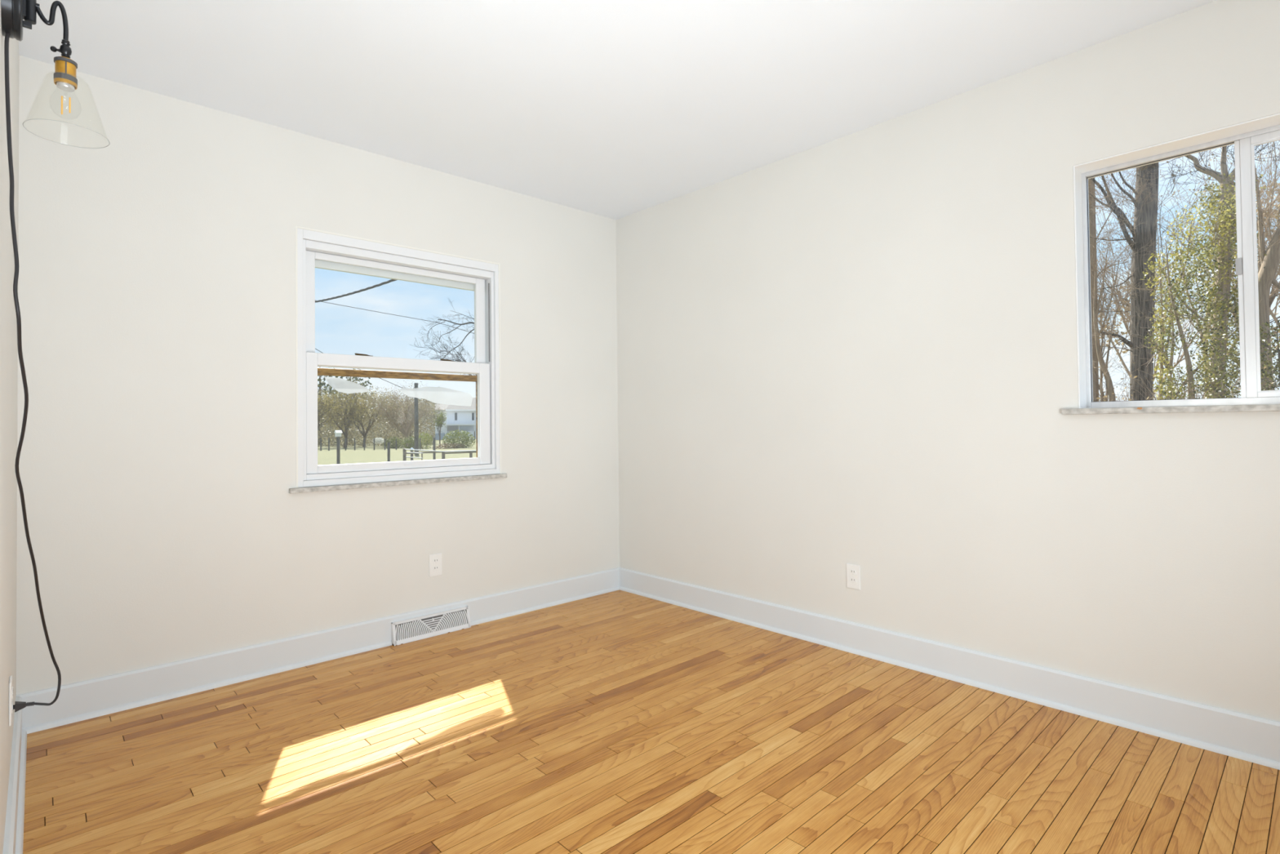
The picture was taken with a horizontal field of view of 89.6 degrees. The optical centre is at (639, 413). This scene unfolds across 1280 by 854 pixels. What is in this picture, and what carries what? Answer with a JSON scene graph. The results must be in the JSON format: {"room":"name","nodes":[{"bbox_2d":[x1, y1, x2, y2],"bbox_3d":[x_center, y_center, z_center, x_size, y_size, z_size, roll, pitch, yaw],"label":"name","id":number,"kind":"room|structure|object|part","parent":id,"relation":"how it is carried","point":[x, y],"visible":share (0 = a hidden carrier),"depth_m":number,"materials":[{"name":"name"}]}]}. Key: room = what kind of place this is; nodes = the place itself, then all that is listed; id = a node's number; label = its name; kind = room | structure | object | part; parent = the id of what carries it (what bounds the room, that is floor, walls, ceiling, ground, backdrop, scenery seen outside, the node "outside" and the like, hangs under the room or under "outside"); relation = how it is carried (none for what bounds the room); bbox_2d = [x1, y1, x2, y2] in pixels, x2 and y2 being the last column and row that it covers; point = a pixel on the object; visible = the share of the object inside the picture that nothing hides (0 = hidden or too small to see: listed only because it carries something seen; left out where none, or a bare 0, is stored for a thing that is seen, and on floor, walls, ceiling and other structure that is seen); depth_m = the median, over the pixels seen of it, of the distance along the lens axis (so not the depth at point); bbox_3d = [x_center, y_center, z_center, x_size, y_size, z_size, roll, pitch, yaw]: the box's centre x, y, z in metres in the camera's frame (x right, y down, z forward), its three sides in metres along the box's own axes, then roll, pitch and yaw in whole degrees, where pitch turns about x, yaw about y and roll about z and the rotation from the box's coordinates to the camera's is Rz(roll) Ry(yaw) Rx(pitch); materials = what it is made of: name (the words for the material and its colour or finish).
{"room":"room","nodes":[
{"label":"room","id":0,"kind":"room"},
{"bbox_2d":[0,0,18,853],"bbox_3d":[-0.293,0.138,0.130,0.140,2.990,5.840,0,-1,-43],"label":"wall","id":1,"kind":"structure","parent":0,"point":[8,324],"depth_m":1.55,"materials":[{"name":"paint"}]},
{"bbox_2d":[8,675,13,725],"bbox_3d":[-1.679,0.765,1.720,0.008,0.114,0.070,0,-1,-43],"label":"wall outlet","id":2,"kind":"object","parent":1,"relation":"attached to","point":[11,687],"visible":1,"depth_m":1.70,"materials":[{"name":"white plastic"}]},
{"bbox_2d":[2,695,26,853],"bbox_3d":[-0.263,1.016,0.219,0.030,0.137,5.684,0,-1,-43],"label":"baseboard","id":3,"kind":"structure","parent":1,"relation":"attached to","point":[15,815],"depth_m":1.78,"materials":[{"name":"white paint"}]},
{"bbox_3d":[-0.252,1.075,0.219,0.014,0.019,5.670,0,-1,-43],"label":"shoe molding","id":4,"kind":"part","parent":3,"relation":"part of","materials":[{"name":"white paint"}]},
{"bbox_2d":[0,0,110,712],"bbox_3d":[-1.389,-0.041,1.529,0.164,1.671,0.728,0,-1,-43],"label":"wall sconce","id":5,"kind":"object","parent":1,"relation":"attached to","point":[13,12],"visible":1,"depth_m":1.31,"materials":[{"name":"grey metal"}]},
{"bbox_2d":[22,20,31,29],"bbox_3d":[-1.229,-0.780,1.293,0.014,0.010,0.009,0,-1,-43],"label":"switch","id":6,"kind":"object","parent":5,"relation":"attached to","point":[26,24],"depth_m":1.29,"materials":[{"name":"grey metal"}]},
{"bbox_3d":[-1.442,0.020,1.520,0.055,1.550,0.664,0,-1,-36],"label":"power cord","id":7,"kind":"part","parent":5,"relation":"part of","materials":[{"name":"black plastic"}]},
{"bbox_3d":[-1.203,-0.808,1.317,0.053,0.080,0.008,0,-1,-43],"label":"arm","id":8,"kind":"part","parent":5,"relation":"part of","materials":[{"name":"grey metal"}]},
{"bbox_2d":[53,56,77,89],"bbox_3d":[-1.186,-0.705,1.331,0.037,0.056,0.037,0,-1,-43],"label":"socket","id":9,"kind":"object","parent":5,"relation":"attached to","point":[64,74],"depth_m":1.32,"materials":[{"name":"gold metal"}]},
{"bbox_2d":[16,55,619,694],"bbox_3d":[-1.237,0.202,3.339,3.141,2.990,0.140,0,-1,-43],"label":"wall","id":10,"kind":"structure","parent":0,"point":[157,277],"depth_m":2.76,"materials":[{"name":"paint"}]},
{"bbox_2d":[16,567,620,733],"bbox_3d":[-1.169,1.077,3.263,2.861,0.137,0.030,0,-1,-43],"label":"baseboard","id":11,"kind":"structure","parent":10,"relation":"attached to","point":[82,700],"depth_m":2.79,"materials":[{"name":"white paint"}]},
{"bbox_2d":[288,226,506,493],"bbox_3d":[-1.223,-0.248,3.344,1.119,1.220,0.159,0,-1,-43],"label":"window","id":12,"kind":"structure","parent":10,"relation":"in","point":[314,248],"depth_m":3.29,"materials":[{"name":"white plastic"}]},
{"bbox_3d":[-1.238,-0.497,3.366,0.947,0.544,0.026,0,-1,-43],"label":"sash","id":13,"kind":"part","parent":12,"relation":"part of","materials":[{"name":"white plastic"}]},
{"bbox_3d":[-1.246,0.033,3.374,0.966,0.502,0.014,0,-1,-43],"label":"storm frame","id":14,"kind":"part","parent":12,"relation":"part of","materials":[{"name":"clear glass"}]},
{"bbox_3d":[-1.172,0.350,3.286,1.119,0.021,0.028,0,-1,-43],"label":"sill","id":15,"kind":"part","parent":12,"relation":"part of","materials":[{"name":"stone"}]},
{"bbox_3d":[-1.210,-0.002,3.333,0.961,0.568,0.030,0,-1,-43],"label":"sash","id":16,"kind":"part","parent":12,"relation":"part of","materials":[{"name":"white plastic"}]},
{"bbox_2d":[391,605,471,645],"bbox_3d":[-1.071,1.091,3.326,0.414,0.108,0.037,0,-1,-43],"label":"air vent","id":17,"kind":"object","parent":10,"relation":"attached to","point":[411,629],"visible":1,"depth_m":3.31,"materials":[{"name":"white metal"}]},
{"bbox_2d":[429,553,442,577],"bbox_3d":[-1.070,0.793,3.377,0.070,0.114,0.008,0,-1,-43],"label":"wall outlet","id":18,"kind":"object","parent":10,"relation":"attached to","point":[435,560],"visible":1,"depth_m":3.37,"materials":[{"name":"white plastic"}]},
{"bbox_2d":[432,565,439,571],"bbox_3d":[-1.069,0.812,3.375,0.034,0.027,0.003,0,-1,-43],"label":"receptacle","id":19,"kind":"object","parent":18,"relation":"attached to","point":[435,568],"depth_m":3.37,"materials":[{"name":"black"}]},
{"bbox_2d":[432,558,439,564],"bbox_3d":[-1.069,0.773,3.376,0.034,0.027,0.003,0,-1,-43],"label":"receptacle","id":20,"kind":"object","parent":18,"relation":"attached to","point":[435,561],"depth_m":3.37,"materials":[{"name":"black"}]},
{"bbox_2d":[18,0,1216,219],"bbox_3d":[0.739,-1.411,1.232,3.141,0.120,5.980,0,-1,-43],"label":"ceiling","id":21,"kind":"structure","parent":0,"point":[615,109],"depth_m":2.45,"materials":[{"name":"paint"}]},
{"bbox_2d":[22,589,1279,853],"bbox_3d":[0.767,1.119,1.190,3.061,0.060,5.900,0,-1,-43],"label":"floor","id":22,"kind":"structure","parent":0,"point":[617,722],"depth_m":2.05,"materials":[{"name":"brown wood"}]},
{"bbox_2d":[615,0,1279,721],"bbox_3d":[1.900,0.147,2.179,0.140,2.990,5.840,0,-1,-43],"label":"wall","id":23,"kind":"structure","parent":0,"point":[860,348],"depth_m":2.69,"materials":[{"name":"paint"}]},
{"bbox_2d":[846,563,860,590],"bbox_3d":[1.002,0.766,3.029,0.008,0.114,0.070,0,-1,-43],"label":"wall outlet","id":24,"kind":"object","parent":23,"relation":"attached to","point":[853,571],"visible":1,"depth_m":3.03,"materials":[{"name":"white plastic"}]},
{"bbox_2d":[849,577,856,583],"bbox_3d":[1.001,0.785,3.027,0.003,0.027,0.034,0,-1,-43],"label":"receptacle","id":25,"kind":"object","parent":24,"relation":"attached to","point":[852,580],"depth_m":3.03,"materials":[{"name":"white plastic"}]},
{"bbox_2d":[849,568,856,575],"bbox_3d":[1.001,0.746,3.027,0.003,0.027,0.034,0,-1,-43],"label":"receptacle","id":26,"kind":"object","parent":24,"relation":"attached to","point":[852,571],"depth_m":3.03,"materials":[{"name":"white plastic"}]},
{"bbox_2d":[619,567,1279,769],"bbox_3d":[1.806,1.025,2.152,0.030,0.137,5.684,0,-1,-43],"label":"baseboard","id":27,"kind":"structure","parent":23,"relation":"attached to","point":[1241,735],"depth_m":2.54,"materials":[{"name":"white paint"}]},
{"bbox_2d":[1061,113,1279,414],"bbox_3d":[1.972,-0.468,2.087,0.163,0.923,1.024,0,-1,-43],"label":"window","id":28,"kind":"structure","parent":23,"relation":"in","point":[1246,135],"depth_m":2.15,"materials":[{"name":"white paint"}]},
{"bbox_3d":[1.927,-0.017,2.033,0.028,0.021,1.024,0,-1,-43],"label":"sill","id":29,"kind":"part","parent":28,"relation":"part of","materials":[{"name":"stone"}]},
{"bbox_3d":[2.155,-0.486,1.964,0.014,0.856,0.463,0,-1,-43],"label":"sash","id":30,"kind":"part","parent":28,"relation":"part of","materials":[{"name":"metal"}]},
{"label":"outside","id":31,"kind":"structure","parent":0,"visible":0},
{"bbox_2d":[317,437,475,465],"bbox_3d":[-25.870,3.422,83.071,150.000,0.350,150.000,0,-1,-43],"label":"ground","id":32,"kind":"structure","parent":31,"point":[325,456],"depth_m":38.71,"materials":[{"name":"green plant"}]},
{"bbox_2d":[320,437,321,450],"bbox_3d":[-23.710,2.458,47.887,0.101,1.360,0.101,0,-1,-43],"label":"fence post","id":33,"kind":"object","parent":32,"relation":"on","point":[320,437],"visible":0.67,"depth_m":47.85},
{"bbox_2d":[317,440,466,445],"bbox_3d":[-20.467,2.302,50.920,18.000,0.608,0.008,0,-1,-43],"label":"wire","id":34,"kind":"object","parent":33,"relation":"attached to","point":[437,440],"visible":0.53,"depth_m":51.75,"materials":[{"name":"black metal"}]},
{"bbox_2d":[328,437,329,450],"bbox_3d":[-23.300,2.465,48.269,0.101,1.350,0.101,0,-1,-43],"label":"fence post","id":35,"kind":"object","parent":32,"relation":"on","point":[328,437],"visible":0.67,"depth_m":48.24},
{"bbox_2d":[317,367,347,444],"bbox_3d":[-36.732,-1.161,74.051,6.022,9.757,5.145,0,-1,-43],"label":"evergreen tree","id":36,"kind":"object","parent":32,"relation":"on","point":[320,376],"visible":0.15,"depth_m":73.95,"materials":[{"name":"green plant"}]},
{"bbox_2d":[317,378,353,436],"bbox_3d":[-27.679,0.063,55.445,5.986,6.417,5.957,0,-1,-43],"label":"tree","id":37,"kind":"object","parent":32,"relation":"on","point":[323,411],"visible":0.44,"depth_m":55.58,"materials":[{"name":"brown plant"}]},
{"bbox_2d":[336,436,340,464],"bbox_3d":[-13.010,1.685,27.791,0.133,1.400,0.133,0,-1,-43],"label":"fence post","id":38,"kind":"object","parent":32,"relation":"on","point":[338,456],"visible":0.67,"depth_m":27.75,"materials":[{"name":"grey wood"}]},
{"bbox_2d":[333,430,342,436],"bbox_3d":[-13.020,0.850,27.805,0.260,0.270,0.280,0,-1,-43],"label":"birdhouse","id":39,"kind":"object","parent":38,"relation":"on","point":[337,433],"visible":1,"depth_m":27.74,"materials":[{"name":"white paint"}]},
{"bbox_2d":[317,376,376,447],"bbox_3d":[-26.694,-0.273,58.355,5.691,7.170,7.311,0,-1,-16],"label":"tree","id":40,"kind":"object","parent":32,"relation":"on","point":[351,410],"visible":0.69,"depth_m":58.05,"materials":[{"name":"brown plant"}]},
{"bbox_2d":[324,368,373,443],"bbox_3d":[-35.248,-0.865,78.351,5.889,9.275,5.003,0,-1,-43],"label":"evergreen tree","id":41,"kind":"object","parent":32,"relation":"on","point":[348,377],"visible":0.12,"depth_m":78.28,"materials":[{"name":"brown plant"}]},
{"bbox_2d":[320,391,411,446],"bbox_3d":[-27.073,0.294,63.945,9.116,6.214,7.226,-1,-1,19],"label":"tree","id":42,"kind":"object","parent":32,"relation":"on","point":[364,434],"visible":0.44,"depth_m":62.84,"materials":[{"name":"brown plant"}]},
{"bbox_2d":[317,386,435,446],"bbox_3d":[-30.910,-0.098,76.821,25.138,7.801,24.181,0,-1,-43],"label":"trees","id":43,"kind":"object","parent":32,"relation":"on","point":[421,429],"visible":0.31,"depth_m":70.21,"materials":[{"name":"plant"}]},
{"bbox_2d":[372,437,383,444],"bbox_3d":[-22.013,2.279,54.273,1.042,0.596,0.819,0,-1,-43],"label":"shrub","id":44,"kind":"object","parent":32,"relation":"on","point":[377,439],"visible":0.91,"depth_m":54.15,"materials":[{"name":"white plant"}]},
{"bbox_2d":[387,442,390,462],"bbox_3d":[-11.415,1.852,29.276,0.121,1.080,0.121,0,-1,-43],"label":"fence post","id":45,"kind":"object","parent":32,"relation":"on","point":[388,443],"visible":0.67,"depth_m":29.23,"materials":[{"name":"grey wood"}]},
{"bbox_2d":[381,435,404,448],"bbox_3d":[-22.061,2.632,57.617,2.028,1.230,1.599,0,-1,-43],"label":"shrub","id":46,"kind":"object","parent":32,"relation":"on","point":[400,442],"visible":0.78,"depth_m":57.47,"materials":[{"name":"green plant"}]},
{"bbox_2d":[359,379,440,447],"bbox_3d":[-22.711,-0.249,61.753,7.987,7.122,8.133,-1,-1,40],"label":"tree","id":47,"kind":"object","parent":32,"relation":"on","point":[406,433],"visible":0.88,"depth_m":60.91,"materials":[{"name":"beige plant"}]},
{"bbox_2d":[378,391,423,445],"bbox_3d":[-24.249,0.179,65.709,4.439,6.444,7.003,0,-1,-10],"label":"tree","id":48,"kind":"object","parent":32,"relation":"on","point":[410,415],"visible":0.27,"depth_m":66.08,"materials":[{"name":"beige plant"}]},
{"bbox_2d":[367,402,448,438],"bbox_3d":[-25.616,0.798,70.556,9.209,5.395,6.667,0,-1,-16],"label":"tree","id":49,"kind":"object","parent":32,"relation":"on","point":[424,421],"visible":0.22,"depth_m":71.59,"materials":[{"name":"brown plant"}]},
{"bbox_2d":[401,435,413,448],"bbox_3d":[-20.128,2.607,56.712,1.629,1.331,1.629,0,-1,-43],"label":"shrub","id":50,"kind":"object","parent":32,"relation":"on","point":[406,438],"visible":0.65,"depth_m":56.45,"materials":[{"name":"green plant"}]},
{"bbox_2d":[409,447,413,460],"bbox_3d":[-5.530,1.361,15.626,0.106,1.076,0.106,0,-1,-43],"label":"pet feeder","id":51,"kind":"object","parent":32,"relation":"on","point":[411,455],"visible":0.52,"depth_m":15.61,"materials":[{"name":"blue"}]},
{"bbox_2d":[413,382,418,454],"bbox_3d":[-13.348,0.466,38.458,0.251,4.600,0.251,0,-1,-43],"label":"utility pole","id":52,"kind":"object","parent":32,"relation":"on","point":[415,408],"visible":0.86,"depth_m":38.38,"materials":[{"name":"grey wood"}]},
{"bbox_2d":[418,431,432,448],"bbox_3d":[-18.740,2.377,55.953,1.541,1.664,1.404,0,-1,-43],"label":"shrub","id":53,"kind":"object","parent":32,"relation":"on","point":[426,434],"visible":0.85,"depth_m":55.92,"materials":[{"name":"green plant"}]},
{"bbox_2d":[432,437,435,459],"bbox_3d":[-9.823,1.769,30.766,0.117,1.260,0.117,0,-1,-43],"label":"fence post","id":54,"kind":"object","parent":32,"relation":"on","point":[433,438],"visible":0.67,"depth_m":30.73,"materials":[{"name":"grey wood"}]},
{"bbox_2d":[430,408,447,444],"bbox_3d":[-19.699,1.435,63.583,1.837,3.845,2.532,0,-1,-43],"label":"young tree","id":55,"kind":"object","parent":32,"relation":"on","point":[440,419],"visible":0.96,"depth_m":63.80,"materials":[{"name":"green plant"}]},
{"bbox_2d":[403,448,475,461],"bbox_3d":[-3.734,1.256,13.187,2.262,1.165,0.087,0,-1,-43],"label":"rail fence","id":56,"kind":"object","parent":32,"relation":"on","point":[471,451],"visible":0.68,"depth_m":12.85,"materials":[{"name":"grey wood"}]},
{"bbox_3d":[-4.544,1.253,12.444,0.063,1.165,0.063,0,-1,-43],"label":"post","id":57,"kind":"part","parent":56,"relation":"part of","materials":[{"name":"grey wood"}]},
{"bbox_3d":[-4.246,0.767,12.735,0.770,0.030,0.020,0,-1,-43],"label":"rail","id":58,"kind":"part","parent":56,"relation":"part of","materials":[{"name":"grey wood"}]},
{"bbox_3d":[-4.237,0.726,12.703,0.802,0.097,0.022,0,-1,-43],"label":"rail","id":59,"kind":"part","parent":56,"relation":"part of","materials":[{"name":"grey wood"}]},
{"bbox_3d":[-3.959,1.295,12.989,0.067,1.085,0.067,0,-1,-43],"label":"post","id":60,"kind":"part","parent":56,"relation":"part of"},
{"bbox_3d":[-3.415,0.772,13.456,1.430,0.041,0.026,0,-1,-43],"label":"rail","id":61,"kind":"part","parent":56,"relation":"part of","materials":[{"name":"grey wood"}]},
{"bbox_3d":[-3.442,0.800,13.485,1.430,0.030,0.020,0,-1,-43],"label":"rail","id":62,"kind":"part","parent":56,"relation":"part of","materials":[{"name":"grey wood"}]},
{"bbox_3d":[-3.513,1.302,13.405,0.059,1.075,0.059,0,-1,-43],"label":"post","id":63,"kind":"part","parent":56,"relation":"part of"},
{"bbox_2d":[410,330,477,375],"bbox_3d":[-8.150,-0.947,31.263,5.086,6.481,3.522,0,-1,-43],"label":"bare tree","id":64,"kind":"object","parent":32,"relation":"on","point":[457,358],"visible":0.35,"depth_m":30.75,"materials":[{"name":"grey plant"}]},
{"bbox_2d":[418,298,474,359],"bbox_3d":[-3.769,-0.632,14.681,0.918,5.011,3.140,-1,-1,38],"label":"tree","id":65,"kind":"object","parent":32,"relation":"on","point":[441,319],"visible":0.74,"depth_m":14.20,"materials":[{"name":"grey plant"}]},
{"bbox_2d":[418,397,475,439],"bbox_3d":[-29.041,0.682,104.169,16.750,6.900,13.450,0,-1,-43],"label":"farmhouse","id":66,"kind":"object","parent":32,"relation":"on","point":[463,418],"visible":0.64,"depth_m":100.81,"materials":[{"name":"white wood"}]},
{"bbox_3d":[-28.766,0.436,100.675,0.420,1.210,0.020,0,-1,-43],"label":"pane","id":67,"kind":"part","parent":66,"relation":"part of","materials":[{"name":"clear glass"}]},
{"bbox_3d":[-26.592,2.283,97.401,1.900,0.720,0.080,0,-1,-43],"label":"railing","id":68,"kind":"part","parent":66,"relation":"part of","materials":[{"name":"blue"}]},
{"bbox_2d":[431,442,466,448],"bbox_3d":[-16.445,2.935,55.615,3.107,0.953,1.046,0,-1,-43],"label":"shrub","id":69,"kind":"object","parent":32,"relation":"on","point":[455,444],"visible":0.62,"depth_m":55.59,"materials":[{"name":"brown plant"}]},
{"bbox_2d":[441,429,475,448],"bbox_3d":[-16.196,2.408,57.647,3.040,2.091,2.432,0,-1,-43],"label":"shrub","id":70,"kind":"object","parent":32,"relation":"on","point":[453,438],"visible":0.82,"depth_m":57.31,"materials":[{"name":"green plant"}]},
{"bbox_2d":[1089,222,1164,401],"bbox_3d":[10.569,-1.206,14.521,1.688,6.016,1.809,0,-1,-21],"label":"tree","id":71,"kind":"object","parent":32,"relation":"on","point":[1103,368],"visible":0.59,"depth_m":14.49,"materials":[{"name":"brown plant"}]},
{"bbox_2d":[1096,231,1164,400],"bbox_3d":[16.828,-2.425,23.247,3.830,8.609,3.832,0,-1,-18],"label":"slim tree","id":72,"kind":"object","parent":32,"relation":"on","point":[1112,324],"visible":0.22,"depth_m":23.46,"materials":[{"name":"brown plant"}]},
{"bbox_2d":[1088,177,1174,401],"bbox_3d":[10.579,-2.504,14.338,1.411,8.602,1.887,0,-1,-37],"label":"tree","id":73,"kind":"object","parent":32,"relation":"on","point":[1092,230],"visible":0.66,"depth_m":14.79,"materials":[{"name":"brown plant"}]},
{"bbox_2d":[1097,286,1178,355],"bbox_3d":[20.267,-1.806,26.362,3.014,7.188,2.813,0,-1,-43],"label":"pine tree","id":74,"kind":"object","parent":32,"relation":"on","point":[1121,320],"visible":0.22,"depth_m":26.63,"materials":[{"name":"green plant"}]},
{"bbox_2d":[1095,177,1215,394],"bbox_3d":[17.824,-3.798,24.404,6.717,11.371,8.766,-1,-1,4],"label":"slim tree","id":75,"kind":"object","parent":32,"relation":"on","point":[1124,322],"visible":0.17,"depth_m":23.20,"materials":[{"name":"beige plant"}]},
{"bbox_2d":[1096,195,1275,381],"bbox_3d":[16.210,-2.979,20.933,4.266,9.654,6.353,0,-1,-43],"label":"slim tree","id":76,"kind":"object","parent":32,"relation":"on","point":[1126,313],"visible":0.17,"depth_m":21.30,"materials":[{"name":"beige plant"}]},
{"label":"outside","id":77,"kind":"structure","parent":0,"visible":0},
{"label":"woodland","id":78,"kind":"object","parent":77,"visible":0},
{"bbox_2d":[1088,162,1212,400],"bbox_3d":[10.890,-2.758,14.282,1.998,9.105,3.053,0,-1,-43],"label":"tree","id":79,"kind":"object","parent":78,"relation":"on","point":[1144,228],"visible":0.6,"depth_m":14.10,"materials":[{"name":"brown plant"}]},
{"bbox_2d":[1093,345,1275,401],"bbox_3d":[16.592,0.535,18.011,21.750,4.306,11.858,0,-1,-43],"label":"brush","id":80,"kind":"object","parent":78,"relation":"on","point":[1124,396],"visible":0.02,"depth_m":13.75,"materials":[{"name":"beige plant"}]},
{"bbox_2d":[1093,351,1279,401],"bbox_3d":[12.418,0.543,14.070,9.983,4.387,11.352,0,-1,-43],"label":"dead leaves","id":81,"kind":"object","parent":80,"relation":"on","point":[1152,380],"visible":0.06,"depth_m":13.29,"materials":[{"name":"brown plant"}]},
{"bbox_2d":[1096,159,1279,397],"bbox_3d":[17.262,-3.426,19.732,4.100,10.489,7.838,0,-1,-43],"label":"slim tree","id":82,"kind":"object","parent":78,"relation":"on","point":[1164,362],"visible":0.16,"depth_m":20.43,"materials":[{"name":"brown plant"}]},
{"bbox_2d":[1097,149,1279,372],"bbox_3d":[16.687,-2.851,17.543,9.066,9.266,5.058,-1,-1,15],"label":"slim tree","id":83,"kind":"object","parent":78,"relation":"on","point":[1272,297],"visible":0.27,"depth_m":17.86,"materials":[{"name":"brown plant"}]},
{"bbox_2d":[1115,185,1272,399],"bbox_3d":[9.434,-0.995,11.020,2.053,5.501,1.463,-1,-1,41],"label":"tree","id":84,"kind":"object","parent":78,"relation":"on","point":[1160,272],"visible":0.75,"depth_m":11.06,"materials":[{"name":"green plant"}]},
{"bbox_2d":[1134,236,1262,399],"bbox_3d":[8.746,-0.552,10.141,1.500,4.600,1.368,-1,-1,39],"label":"tree","id":85,"kind":"object","parent":78,"relation":"on","point":[1190,380],"visible":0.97,"depth_m":10.14,"materials":[{"name":"green plant"}]},
{"bbox_2d":[1121,172,1279,355],"bbox_3d":[19.090,-3.181,18.678,8.106,9.920,6.954,-1,-1,27],"label":"slim tree","id":86,"kind":"object","parent":78,"relation":"on","point":[1264,172],"visible":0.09,"depth_m":18.87,"materials":[{"name":"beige plant"}]},
{"bbox_2d":[1124,142,1279,398],"bbox_3d":[16.894,-3.322,17.447,5.498,10.217,6.113,-1,-1,3],"label":"slim tree","id":87,"kind":"object","parent":78,"relation":"on","point":[1269,173],"visible":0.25,"depth_m":17.75,"materials":[{"name":"beige plant"}]},
{"bbox_2d":[1132,141,1279,398],"bbox_3d":[9.987,-2.118,11.053,1.698,7.735,2.623,0,-1,-31],"label":"tree","id":88,"kind":"object","parent":78,"relation":"on","point":[1223,283],"visible":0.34,"depth_m":10.96,"materials":[{"name":"green plant"}]},
{"bbox_2d":[1164,144,1279,328],"bbox_3d":[17.150,-3.417,16.732,6.658,10.364,5.429,0,-1,-43],"label":"slim tree","id":89,"kind":"object","parent":78,"relation":"on","point":[1273,315],"visible":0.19,"depth_m":16.25,"materials":[{"name":"beige plant"}]},
{"bbox_2d":[1167,145,1279,292],"bbox_3d":[19.048,-3.784,18.913,6.466,11.129,6.276,0,-1,-14],"label":"slim tree","id":90,"kind":"object","parent":78,"relation":"on","point":[1256,145],"visible":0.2,"depth_m":19.03,"materials":[{"name":"beige plant"}]},
{"bbox_2d":[1179,142,1279,397],"bbox_3d":[11.226,-1.910,11.370,2.082,7.303,2.373,-1,-1,16],"label":"pine tree","id":91,"kind":"object","parent":78,"relation":"on","point":[1271,261],"visible":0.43,"depth_m":11.29,"materials":[{"name":"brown plant"}]},
{"bbox_2d":[1205,178,1279,281],"bbox_3d":[17.513,-2.710,16.137,4.976,8.921,8.326,-1,-1,18],"label":"slim tree","id":92,"kind":"object","parent":78,"relation":"on","point":[1258,179],"visible":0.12,"depth_m":16.72,"materials":[{"name":"beige plant"}]},
{"bbox_2d":[1233,168,1279,246],"bbox_3d":[19.971,-3.716,17.568,6.385,10.933,6.142,0,-1,-43],"label":"slim tree","id":93,"kind":"object","parent":78,"relation":"on","point":[1259,169],"visible":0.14,"depth_m":19.85,"materials":[{"name":"brown plant"}]},
{"bbox_2d":[1234,179,1279,273],"bbox_3d":[22.796,-3.432,23.649,3.025,10.292,2.036,0,-1,-43],"label":"pine tree","id":94,"kind":"object","parent":78,"relation":"on","point":[1277,218],"visible":0.11,"depth_m":23.35,"materials":[{"name":"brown plant"}]},
{"bbox_2d":[1239,320,1279,391],"bbox_3d":[10.557,0.089,10.442,1.138,3.287,1.236,0,-1,-43],"label":"evergreen shrub","id":95,"kind":"object","parent":78,"relation":"on","point":[1276,370],"visible":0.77,"depth_m":10.54,"materials":[{"name":"green plant"}]},
{"bbox_2d":[1270,296,1279,356],"bbox_3d":[24.504,-1.600,23.271,3.003,6.578,3.029,0,-1,-43],"label":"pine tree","id":96,"kind":"object","parent":78,"relation":"on","point":[1272,329],"visible":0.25,"depth_m":24.06,"materials":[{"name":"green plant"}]},
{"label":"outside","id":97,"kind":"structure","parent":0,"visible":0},
{"bbox_2d":[317,404,425,439],"bbox_3d":[-49.372,1.334,137.546,130.000,7.560,38.000,0,-1,-43],"label":"hills","id":98,"kind":"structure","parent":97,"point":[322,404],"depth_m":115.68,"materials":[{"name":"plant"}]},
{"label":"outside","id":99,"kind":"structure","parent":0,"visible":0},
{"bbox_2d":[320,301,474,333],"bbox_3d":[-9.218,-3.870,30.115,18.002,1.921,0.021,0,-1,-43],"label":"overhead wire","id":100,"kind":"object","parent":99,"point":[321,301],"visible":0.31,"depth_m":28.53,"materials":[{"name":"black"}]},
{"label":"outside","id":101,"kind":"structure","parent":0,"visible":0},
{"bbox_2d":[315,348,402,387],"bbox_3d":[-11.317,-1.929,28.102,7.807,2.819,0.022,0,-1,-43],"label":"overhead wire","id":102,"kind":"object","parent":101,"point":[315,348],"visible":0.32,"depth_m":28.22,"materials":[{"name":"black"}]},
{"bbox_3d":[0.542,-1.506,1.406,4.011,0.079,7.420,0,-1,-43],"label":"roof","id":103,"kind":"structure","parent":0,"visible":0},
{"bbox_2d":[315,279,396,302],"bbox_3d":[-3.706,-1.652,8.278,0.032,0.845,8.487,0,-1,-38],"label":"cable","id":104,"kind":"object","parent":103,"relation":"attached to","point":[390,280],"visible":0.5,"depth_m":7.97,"materials":[{"name":"black plastic"}]}
]}

